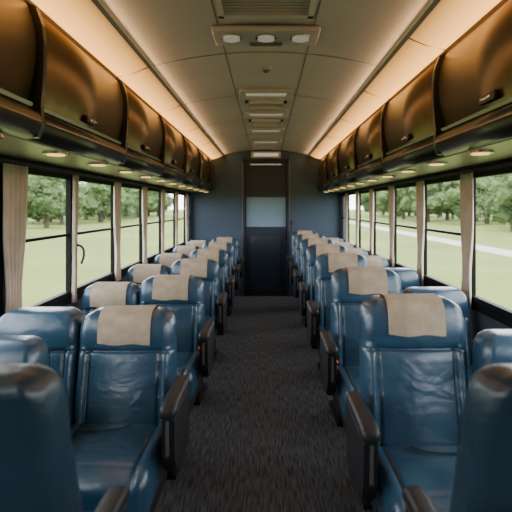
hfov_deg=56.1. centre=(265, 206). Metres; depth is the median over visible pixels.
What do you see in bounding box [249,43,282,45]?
bar
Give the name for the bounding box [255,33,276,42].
lamp lens
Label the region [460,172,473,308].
curtain
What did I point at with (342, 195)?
window
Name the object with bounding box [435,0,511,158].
bin
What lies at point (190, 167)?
bin
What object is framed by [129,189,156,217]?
tree
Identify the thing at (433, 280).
window
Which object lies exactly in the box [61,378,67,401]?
cushion
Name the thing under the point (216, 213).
wall
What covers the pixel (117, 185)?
curtain
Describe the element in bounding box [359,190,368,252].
window
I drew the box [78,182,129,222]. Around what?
tree
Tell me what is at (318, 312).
passenger seat
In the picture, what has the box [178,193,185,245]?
window
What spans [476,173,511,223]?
tree
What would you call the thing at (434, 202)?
tree
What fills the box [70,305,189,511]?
passenger seat
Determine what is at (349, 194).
window
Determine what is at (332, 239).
passenger seat
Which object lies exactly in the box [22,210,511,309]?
ground
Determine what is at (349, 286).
passenger seat
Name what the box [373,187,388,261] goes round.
window
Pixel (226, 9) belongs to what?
ceiling vent
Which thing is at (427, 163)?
light
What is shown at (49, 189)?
tree
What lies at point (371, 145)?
bin
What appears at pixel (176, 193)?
curtain
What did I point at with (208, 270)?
passenger seat
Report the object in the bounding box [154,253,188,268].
passenger seat
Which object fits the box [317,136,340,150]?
light
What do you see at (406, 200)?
tree
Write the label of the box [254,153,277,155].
diffuser
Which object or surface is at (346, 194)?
curtain
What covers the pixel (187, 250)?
passenger seat
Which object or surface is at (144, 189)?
curtain
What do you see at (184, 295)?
passenger seat
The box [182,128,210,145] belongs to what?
light
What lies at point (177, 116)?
light
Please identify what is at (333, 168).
bin
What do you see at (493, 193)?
tree
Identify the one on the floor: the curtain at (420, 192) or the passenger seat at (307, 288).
the passenger seat at (307, 288)
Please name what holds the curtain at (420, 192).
hanging from the window at (490, 305)
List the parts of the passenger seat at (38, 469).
backrest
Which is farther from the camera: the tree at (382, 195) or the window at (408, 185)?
the tree at (382, 195)
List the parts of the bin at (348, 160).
door trim, bin door, rail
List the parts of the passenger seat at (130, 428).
backrest, armrest trim, armrest panel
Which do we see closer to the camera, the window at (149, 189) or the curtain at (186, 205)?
the window at (149, 189)
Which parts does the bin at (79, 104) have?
rail, bin door, door trim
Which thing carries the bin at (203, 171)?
attached to the ceiling
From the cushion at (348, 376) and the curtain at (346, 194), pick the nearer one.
the cushion at (348, 376)
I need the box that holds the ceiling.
[1,0,509,192]
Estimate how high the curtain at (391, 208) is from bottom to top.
0.882 m
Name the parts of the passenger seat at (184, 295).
backrest, armrest panel, armrest trim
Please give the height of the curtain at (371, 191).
0.882 m
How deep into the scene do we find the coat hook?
3.32 m
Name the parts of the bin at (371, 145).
door trim, bin door, rail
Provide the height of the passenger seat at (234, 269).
1.137 m
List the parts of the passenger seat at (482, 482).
backrest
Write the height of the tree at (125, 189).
8.641 m
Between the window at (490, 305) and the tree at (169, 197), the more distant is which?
the tree at (169, 197)
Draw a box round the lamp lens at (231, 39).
[221,33,241,42]
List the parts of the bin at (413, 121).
door trim, bin door, rail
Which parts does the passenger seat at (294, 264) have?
armrest panel, backrest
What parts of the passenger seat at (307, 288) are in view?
armrest panel, backrest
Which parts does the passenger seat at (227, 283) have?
backrest, armrest panel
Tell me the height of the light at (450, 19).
0.093 m
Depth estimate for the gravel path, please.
36.51 m
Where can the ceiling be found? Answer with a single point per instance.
(166, 31)
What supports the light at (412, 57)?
attached to the ceiling
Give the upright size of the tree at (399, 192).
7.609 m
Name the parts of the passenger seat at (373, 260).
backrest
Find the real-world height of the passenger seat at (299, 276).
1.227 m
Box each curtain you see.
[3,163,27,312]
[71,175,78,302]
[113,182,120,281]
[142,186,147,263]
[161,190,164,252]
[175,192,178,246]
[185,194,187,242]
[345,193,347,241]
[355,191,358,247]
[369,189,373,254]
[388,186,394,267]
[416,180,424,284]
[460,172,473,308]
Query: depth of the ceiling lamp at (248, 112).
5.13 m
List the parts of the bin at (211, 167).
rail, bin door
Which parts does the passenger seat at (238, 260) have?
backrest, armrest panel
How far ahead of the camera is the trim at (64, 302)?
3.41 m
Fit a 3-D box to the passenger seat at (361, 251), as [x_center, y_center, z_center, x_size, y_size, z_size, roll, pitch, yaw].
[1.082,1.067,5.779,0.424,1.107,0.699,0,0,0]
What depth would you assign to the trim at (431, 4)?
2.94 m
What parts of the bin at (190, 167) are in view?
rail, bin door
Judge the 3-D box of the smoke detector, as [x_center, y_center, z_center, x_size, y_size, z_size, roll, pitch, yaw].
[0.000,-1.018,3.560,0.090,0.038,0.090,0,0,0]
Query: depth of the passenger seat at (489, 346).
1.95 m
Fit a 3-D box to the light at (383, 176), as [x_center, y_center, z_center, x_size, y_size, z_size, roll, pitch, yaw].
[1.050,-0.266,4.150,0.124,0.017,0.124,0,0,0]
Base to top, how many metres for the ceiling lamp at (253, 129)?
0.046 m
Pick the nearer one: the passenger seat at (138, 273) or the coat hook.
the coat hook
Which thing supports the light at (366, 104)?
attached to the ceiling
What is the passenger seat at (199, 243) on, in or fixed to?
on the floor
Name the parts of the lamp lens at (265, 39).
lamp ring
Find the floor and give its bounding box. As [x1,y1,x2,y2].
[154,296,373,511]
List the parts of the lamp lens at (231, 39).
lamp ring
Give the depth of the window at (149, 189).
6.14 m
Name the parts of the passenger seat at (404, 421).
armrest trim, armrest panel, backrest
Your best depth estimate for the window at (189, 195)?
8.53 m
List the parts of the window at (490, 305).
curtain rail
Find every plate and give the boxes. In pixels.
[211,25,320,45]
[245,289,286,295]
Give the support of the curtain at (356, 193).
hanging from the window at (490, 305)
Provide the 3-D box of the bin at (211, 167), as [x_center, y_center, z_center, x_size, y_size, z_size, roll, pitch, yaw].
[-1.136,-0.573,8.345,0.428,0.615,0.708,0,0,0]
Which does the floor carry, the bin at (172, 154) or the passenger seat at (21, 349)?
the passenger seat at (21, 349)
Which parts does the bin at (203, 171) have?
rail, bin door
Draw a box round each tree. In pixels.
[27,175,65,227]
[27,179,80,223]
[37,182,88,224]
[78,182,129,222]
[103,188,137,219]
[121,187,133,216]
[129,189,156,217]
[136,191,158,216]
[148,192,172,216]
[151,194,172,212]
[354,193,385,213]
[376,190,405,216]
[387,188,413,219]
[397,185,446,212]
[402,183,450,221]
[430,181,459,219]
[439,182,487,221]
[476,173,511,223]
[481,174,511,223]
[484,175,511,231]
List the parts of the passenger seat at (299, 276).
armrest panel, backrest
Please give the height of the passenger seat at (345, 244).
1.107 m
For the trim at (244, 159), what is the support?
attached to the wall at (216, 213)
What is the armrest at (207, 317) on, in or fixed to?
on the passenger seat at (208, 270)
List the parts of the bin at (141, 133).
rail, door trim, bin door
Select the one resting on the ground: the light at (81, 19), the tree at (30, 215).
the tree at (30, 215)
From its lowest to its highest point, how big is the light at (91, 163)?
0.017 m
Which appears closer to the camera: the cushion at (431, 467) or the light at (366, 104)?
the cushion at (431, 467)
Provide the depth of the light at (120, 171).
3.56 m
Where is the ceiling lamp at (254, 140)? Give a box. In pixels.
[250,139,281,142]
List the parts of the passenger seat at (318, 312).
armrest panel, backrest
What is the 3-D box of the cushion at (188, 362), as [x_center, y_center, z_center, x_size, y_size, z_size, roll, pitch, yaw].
[-0.657,1.053,3.030,0.465,0.186,0.480,0,0,0]
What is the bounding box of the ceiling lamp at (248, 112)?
[244,110,287,115]
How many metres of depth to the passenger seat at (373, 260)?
4.96 m
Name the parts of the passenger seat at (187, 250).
backrest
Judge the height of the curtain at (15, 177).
0.942 m
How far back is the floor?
3.46 m
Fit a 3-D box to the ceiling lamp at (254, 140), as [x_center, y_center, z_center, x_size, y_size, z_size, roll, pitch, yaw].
[0.000,-1.015,7.400,0.480,0.046,0.180,0,0,0]
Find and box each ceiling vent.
[214,0,317,18]
[245,100,286,107]
[249,119,282,124]
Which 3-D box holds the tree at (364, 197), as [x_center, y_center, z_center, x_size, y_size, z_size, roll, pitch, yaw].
[32.899,-2.559,149.313,12.351,10.558,10.253,0,0,36]
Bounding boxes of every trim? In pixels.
[0,155,190,306]
[0,166,0,316]
[91,0,224,155]
[154,0,377,150]
[243,158,288,296]
[307,0,440,155]
[341,159,511,327]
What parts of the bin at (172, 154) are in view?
rail, door trim, bin door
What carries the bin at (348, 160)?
attached to the ceiling
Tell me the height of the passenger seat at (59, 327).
1.130 m
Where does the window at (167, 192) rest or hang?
in the wall at (78, 304)
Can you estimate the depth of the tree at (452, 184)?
97.14 m
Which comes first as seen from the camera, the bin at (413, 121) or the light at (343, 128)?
the bin at (413, 121)
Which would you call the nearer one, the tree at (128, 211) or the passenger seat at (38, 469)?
the passenger seat at (38, 469)
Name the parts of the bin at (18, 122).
door trim, bin door, rail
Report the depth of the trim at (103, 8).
2.94 m
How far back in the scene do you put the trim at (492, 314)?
3.02 m
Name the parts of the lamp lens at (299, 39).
lamp ring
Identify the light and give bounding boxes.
[31,0,147,76]
[42,151,68,155]
[87,162,107,165]
[117,170,134,172]
[119,68,179,112]
[139,175,152,177]
[159,106,198,132]
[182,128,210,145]
[197,142,218,154]
[207,152,221,158]
[310,147,328,158]
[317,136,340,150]
[327,119,358,140]
[341,92,387,124]
[364,39,443,98]
[380,175,394,177]
[399,169,416,172]
[409,0,500,49]
[426,162,447,165]
[467,150,493,154]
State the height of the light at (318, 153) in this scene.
0.093 m
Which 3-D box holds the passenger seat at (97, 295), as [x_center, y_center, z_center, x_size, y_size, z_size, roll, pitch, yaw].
[-1.082,1.077,3.139,0.408,1.087,0.699,0,0,0]
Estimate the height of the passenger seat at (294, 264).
1.227 m
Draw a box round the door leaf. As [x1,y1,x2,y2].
[245,161,286,288]
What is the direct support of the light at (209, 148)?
attached to the ceiling
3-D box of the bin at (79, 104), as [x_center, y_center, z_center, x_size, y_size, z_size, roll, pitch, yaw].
[-1.136,-0.573,2.590,0.428,0.615,1.198,0,0,0]
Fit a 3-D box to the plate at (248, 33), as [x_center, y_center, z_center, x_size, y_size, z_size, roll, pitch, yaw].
[0.000,-1.005,2.820,0.620,0.036,0.260,0,0,0]
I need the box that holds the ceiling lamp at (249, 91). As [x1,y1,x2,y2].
[238,88,293,95]
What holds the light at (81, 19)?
attached to the ceiling
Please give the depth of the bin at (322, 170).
7.94 m
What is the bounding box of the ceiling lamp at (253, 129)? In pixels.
[248,127,283,131]
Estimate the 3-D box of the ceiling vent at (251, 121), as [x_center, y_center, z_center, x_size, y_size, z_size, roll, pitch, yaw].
[0.000,-1.044,5.750,0.400,0.080,0.220,0,0,0]
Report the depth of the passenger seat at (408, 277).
3.99 m
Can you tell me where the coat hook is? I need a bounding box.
[77,244,84,263]
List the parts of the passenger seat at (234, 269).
backrest, armrest panel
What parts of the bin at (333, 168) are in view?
bin door, rail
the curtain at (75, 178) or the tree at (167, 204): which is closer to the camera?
the curtain at (75, 178)
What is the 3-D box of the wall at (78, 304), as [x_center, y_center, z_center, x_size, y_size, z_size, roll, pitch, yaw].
[-1.390,0.670,3.550,0.080,1.900,10.300,0,0,0]
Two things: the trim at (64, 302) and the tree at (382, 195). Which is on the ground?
the tree at (382, 195)
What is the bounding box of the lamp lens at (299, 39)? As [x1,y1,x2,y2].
[290,33,310,42]
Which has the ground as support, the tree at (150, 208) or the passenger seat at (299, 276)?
the tree at (150, 208)
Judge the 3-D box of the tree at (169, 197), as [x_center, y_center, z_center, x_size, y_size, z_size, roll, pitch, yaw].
[-35.542,-3.342,159.978,12.207,12.124,13.115,0,0,28]
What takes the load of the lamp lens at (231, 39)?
attached to the plate at (248, 33)
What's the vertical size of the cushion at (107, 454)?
0.186 m
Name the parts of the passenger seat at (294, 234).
armrest panel, backrest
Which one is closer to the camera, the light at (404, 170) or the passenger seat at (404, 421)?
the passenger seat at (404, 421)
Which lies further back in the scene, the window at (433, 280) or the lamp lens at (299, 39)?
the window at (433, 280)
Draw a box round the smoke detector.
[260,66,271,72]
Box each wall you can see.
[0,156,191,310]
[192,150,339,295]
[340,161,511,346]
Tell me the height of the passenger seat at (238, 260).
1.137 m
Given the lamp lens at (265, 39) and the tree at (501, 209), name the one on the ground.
the tree at (501, 209)
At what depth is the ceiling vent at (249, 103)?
4.66 m
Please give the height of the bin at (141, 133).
0.615 m
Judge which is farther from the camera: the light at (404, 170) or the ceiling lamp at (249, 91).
the ceiling lamp at (249, 91)
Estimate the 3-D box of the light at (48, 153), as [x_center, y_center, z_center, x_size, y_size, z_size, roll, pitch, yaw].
[-1.050,-0.266,2.400,0.124,0.017,0.124,0,0,0]
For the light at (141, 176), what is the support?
attached to the bin at (141, 133)
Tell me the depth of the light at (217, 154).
8.33 m
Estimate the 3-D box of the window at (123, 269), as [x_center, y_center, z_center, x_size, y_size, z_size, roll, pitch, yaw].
[-1.357,0.195,4.775,0.034,0.834,0.902,0,0,0]
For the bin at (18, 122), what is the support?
attached to the ceiling
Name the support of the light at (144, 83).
attached to the ceiling
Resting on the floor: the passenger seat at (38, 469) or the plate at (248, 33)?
the passenger seat at (38, 469)
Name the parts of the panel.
panel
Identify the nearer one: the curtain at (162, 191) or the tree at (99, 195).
the curtain at (162, 191)
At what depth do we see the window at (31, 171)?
3.11 m
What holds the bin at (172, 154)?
attached to the ceiling
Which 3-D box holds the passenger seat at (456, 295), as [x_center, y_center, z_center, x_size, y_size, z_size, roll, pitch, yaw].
[1.082,1.070,2.854,0.424,1.100,0.699,0,0,0]
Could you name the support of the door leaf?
in the wall at (216, 213)
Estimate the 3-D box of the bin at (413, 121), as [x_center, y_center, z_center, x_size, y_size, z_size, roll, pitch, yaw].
[1.136,-0.573,3.240,0.428,0.615,1.198,0,0,0]
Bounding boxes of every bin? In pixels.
[0,0,41,140]
[0,0,125,166]
[65,78,164,177]
[121,113,185,183]
[151,134,199,187]
[172,146,209,190]
[187,156,214,191]
[318,152,349,191]
[326,141,365,189]
[337,125,390,186]
[355,100,431,181]
[382,51,507,173]
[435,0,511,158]
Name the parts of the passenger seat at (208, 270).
backrest, armrest trim, armrest panel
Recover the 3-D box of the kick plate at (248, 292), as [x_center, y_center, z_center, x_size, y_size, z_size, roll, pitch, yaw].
[0.000,1.560,8.745,0.770,0.120,0.010,0,0,0]
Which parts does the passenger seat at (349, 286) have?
armrest trim, armrest panel, backrest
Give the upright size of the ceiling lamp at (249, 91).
0.046 m
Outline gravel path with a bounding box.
[350,221,511,256]
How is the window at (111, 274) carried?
in the wall at (78, 304)
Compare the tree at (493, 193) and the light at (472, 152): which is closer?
the light at (472, 152)
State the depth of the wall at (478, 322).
3.09 m
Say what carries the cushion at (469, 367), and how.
on the passenger seat at (456, 295)
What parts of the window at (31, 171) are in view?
curtain rail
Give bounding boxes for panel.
[246,197,285,289]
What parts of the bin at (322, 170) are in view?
bin door, rail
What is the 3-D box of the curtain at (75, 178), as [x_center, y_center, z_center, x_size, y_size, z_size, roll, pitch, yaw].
[-1.324,0.219,3.334,0.026,0.882,0.082,0,0,0]
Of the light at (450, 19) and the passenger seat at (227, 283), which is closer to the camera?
the light at (450, 19)
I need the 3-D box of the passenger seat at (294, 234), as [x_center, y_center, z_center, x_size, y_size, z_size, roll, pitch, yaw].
[0.603,1.006,7.730,0.544,1.227,0.700,0,0,0]
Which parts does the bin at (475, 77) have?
rail, door trim, latch lever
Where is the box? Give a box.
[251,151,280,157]
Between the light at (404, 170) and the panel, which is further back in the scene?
the panel
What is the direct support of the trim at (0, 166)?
attached to the wall at (78, 304)
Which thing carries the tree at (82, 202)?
on the ground
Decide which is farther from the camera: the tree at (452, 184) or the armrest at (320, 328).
the tree at (452, 184)
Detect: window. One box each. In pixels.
[0,158,191,315]
[77,176,114,292]
[121,183,142,272]
[147,188,160,260]
[165,190,174,252]
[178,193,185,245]
[188,194,190,241]
[340,162,511,318]
[341,194,344,241]
[348,192,355,246]
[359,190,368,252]
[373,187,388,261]
[394,182,416,272]
[424,175,460,289]
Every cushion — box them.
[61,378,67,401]
[70,422,164,511]
[177,351,200,400]
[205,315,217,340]
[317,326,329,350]
[335,365,359,421]
[374,444,458,511]
[467,365,472,384]
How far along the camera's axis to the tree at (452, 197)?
73.00 m
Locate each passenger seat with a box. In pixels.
[0,307,83,426]
[0,335,49,366]
[0,363,129,511]
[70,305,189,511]
[81,282,139,317]
[127,264,169,287]
[139,275,214,479]
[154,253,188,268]
[170,259,227,404]
[172,246,200,256]
[186,240,207,248]
[189,249,234,361]
[202,242,239,334]
[211,237,243,315]
[286,231,316,307]
[289,234,324,326]
[293,238,334,348]
[298,244,347,372]
[306,253,368,426]
[320,267,400,509]
[327,238,342,241]
[334,242,353,247]
[346,293,468,511]
[347,248,368,254]
[362,255,388,267]
[387,268,418,292]
[402,287,472,384]
[402,364,511,511]
[472,329,511,374]

